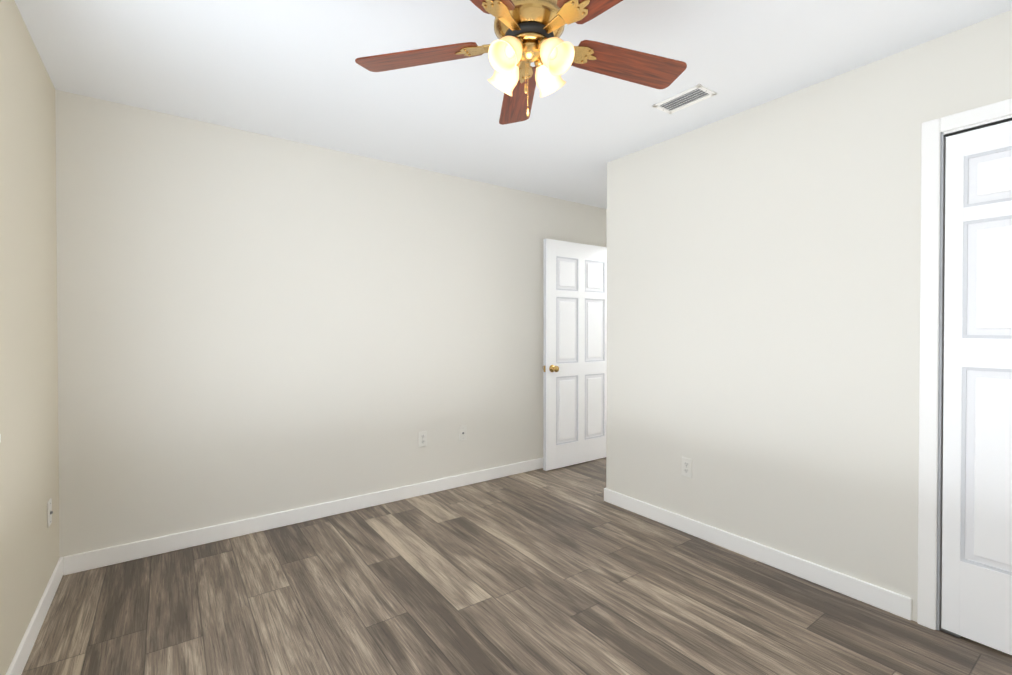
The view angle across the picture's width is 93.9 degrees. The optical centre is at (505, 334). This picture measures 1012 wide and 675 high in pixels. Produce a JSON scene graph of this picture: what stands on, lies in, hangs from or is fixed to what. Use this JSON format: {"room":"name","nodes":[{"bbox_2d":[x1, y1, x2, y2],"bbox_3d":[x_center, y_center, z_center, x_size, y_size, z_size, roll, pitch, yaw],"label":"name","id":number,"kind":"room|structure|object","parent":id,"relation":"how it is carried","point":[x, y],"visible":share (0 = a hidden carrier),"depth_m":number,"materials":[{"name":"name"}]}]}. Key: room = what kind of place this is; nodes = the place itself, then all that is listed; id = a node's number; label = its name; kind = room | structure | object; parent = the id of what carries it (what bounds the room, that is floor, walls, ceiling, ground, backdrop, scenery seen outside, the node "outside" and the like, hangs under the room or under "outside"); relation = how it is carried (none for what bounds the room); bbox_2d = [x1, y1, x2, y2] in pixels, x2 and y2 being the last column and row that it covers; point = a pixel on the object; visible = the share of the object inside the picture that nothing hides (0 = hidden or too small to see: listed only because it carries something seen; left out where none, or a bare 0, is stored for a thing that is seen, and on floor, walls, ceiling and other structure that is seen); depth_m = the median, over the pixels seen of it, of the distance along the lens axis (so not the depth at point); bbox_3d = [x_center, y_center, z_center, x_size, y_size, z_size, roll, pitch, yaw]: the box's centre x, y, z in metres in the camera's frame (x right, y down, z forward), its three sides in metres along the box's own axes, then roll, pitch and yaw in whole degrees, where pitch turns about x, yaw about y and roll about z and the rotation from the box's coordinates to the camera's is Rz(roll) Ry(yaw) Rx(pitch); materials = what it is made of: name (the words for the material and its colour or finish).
{"room":"empty bedroom","nodes":[
{"label":"empty bedroom","id":0,"kind":"room"},
{"bbox_2d":[0,0,59,674],"bbox_3d":[-1.012,0.016,0.550,0.120,2.440,4.640,0,1,-36],"label":"wall","id":1,"kind":"structure","parent":0,"point":[29,489],"depth_m":1.83,"materials":[{"name":"paint"}]},
{"bbox_2d":[6,557,62,674],"bbox_3d":[-0.958,1.188,0.600,0.014,0.095,4.400,0,1,-36],"label":"baseboard","id":2,"kind":"structure","parent":1,"relation":"attached to","point":[21,655],"depth_m":1.89,"materials":[{"name":"white wood"}]},
{"bbox_2d":[47,498,52,527],"bbox_3d":[-2.092,0.820,2.171,0.014,0.115,0.070,0,1,-36],"label":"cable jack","id":3,"kind":"object","parent":1,"relation":"attached to","point":[49,512],"visible":0.98,"depth_m":2.15,"materials":[{"name":"white plastic"}]},
{"bbox_2d":[55,89,605,556],"bbox_3d":[-0.014,-0.018,4.055,5.600,2.440,0.120,0,1,-36],"label":"wall","id":4,"kind":"structure","parent":0,"point":[249,325],"depth_m":2.93,"materials":[{"name":"paint"}]},
{"bbox_2d":[63,458,542,574],"bbox_3d":[-0.618,1.159,3.549,3.986,0.095,0.014,0,1,-36],"label":"baseboard","id":5,"kind":"structure","parent":4,"relation":"attached to","point":[90,560],"depth_m":2.93,"materials":[{"name":"white wood"}]},
{"bbox_2d":[418,431,426,446],"bbox_3d":[-0.625,0.787,3.543,0.070,0.115,0.009,0,1,-36],"label":"electrical outlet","id":6,"kind":"object","parent":4,"relation":"attached to","point":[422,438],"visible":1,"depth_m":3.54,"materials":[{"name":"white plastic"}]},
{"bbox_2d":[459,425,466,440],"bbox_3d":[-0.340,0.785,3.746,0.070,0.115,0.014,0,1,-36],"label":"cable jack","id":7,"kind":"object","parent":4,"relation":"attached to","point":[462,432],"visible":1,"depth_m":3.74,"materials":[{"name":"white plastic"}]},
{"bbox_2d":[543,239,606,470],"bbox_3d":[0.689,0.178,4.363,0.872,2.018,0.175,0,1,-36],"label":"door","id":8,"kind":"structure","parent":4,"relation":"in","point":[574,351],"depth_m":4.29,"materials":[{"name":"white wood"}]},
{"bbox_2d":[14,0,1011,208],"bbox_3d":[1.259,-1.250,2.175,5.720,0.060,4.640,0,1,-36],"label":"ceiling","id":9,"kind":"structure","parent":0,"point":[291,70],"depth_m":2.16,"materials":[{"name":"paint"}]},
{"bbox_2d":[355,0,686,124],"bbox_3d":[0.104,-0.970,1.531,1.189,0.488,1.158,0,1,-36],"label":"fan","id":10,"kind":"object","parent":9,"relation":"hanging from","point":[528,33],"visible":1,"depth_m":1.59,"materials":[{"name":"brown wood"}]},
{"bbox_2d":[652,84,716,113],"bbox_3d":[0.925,-1.218,2.458,0.156,0.012,0.276,0,1,-36],"label":"ceiling vent","id":11,"kind":"object","parent":9,"relation":"in","point":[686,98],"visible":1,"depth_m":2.45,"materials":[{"name":"silver metal"}]},
{"bbox_2d":[21,457,1011,674],"bbox_3d":[1.259,1.250,2.199,5.720,0.060,4.640,0,1,-36],"label":"floor","id":12,"kind":"structure","parent":0,"point":[567,570],"depth_m":2.12,"materials":[{"name":"brown wood"}]},
{"bbox_2d":[606,209,606,246],"bbox_3d":[2.234,-0.021,4.357,1.600,2.440,2.020,0,1,-36],"label":"wall","id":13,"kind":"structure","parent":0,"point":[606,227],"depth_m":4.69,"materials":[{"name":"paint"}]},
{"bbox_2d":[606,10,1011,621],"bbox_3d":[1.833,0.002,1.972,0.120,2.440,3.620,0,1,-36],"label":"wall","id":14,"kind":"structure","parent":0,"point":[763,311],"depth_m":2.38,"materials":[{"name":"paint"}]},
{"bbox_2d":[682,457,691,477],"bbox_3d":[1.102,0.813,2.883,0.009,0.115,0.070,0,1,-36],"label":"electrical outlet","id":15,"kind":"object","parent":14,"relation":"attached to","point":[686,467],"visible":1,"depth_m":2.88,"materials":[{"name":"white plastic"}]},
{"bbox_2d":[604,488,911,619],"bbox_3d":[1.221,1.167,2.719,0.014,0.095,1.739,0,1,-36],"label":"baseboard","id":16,"kind":"structure","parent":14,"relation":"attached to","point":[895,603],"depth_m":2.45,"materials":[{"name":"white wood"}]},
{"bbox_2d":[917,98,1011,629],"bbox_3d":[2.259,0.175,1.369,0.136,2.105,1.610,0,1,-36],"label":"trim","id":17,"kind":"structure","parent":14,"relation":"attached to","point":[931,363],"depth_m":1.95,"materials":[{"name":"white wood"}]},
{"bbox_2d":[940,118,1011,654],"bbox_3d":[2.217,0.209,1.339,0.068,2.038,1.472,0,1,-36],"label":"bifold closet door","id":18,"kind":"structure","parent":14,"relation":"in","point":[977,516],"depth_m":1.85,"materials":[{"name":"white wood"}]}
]}

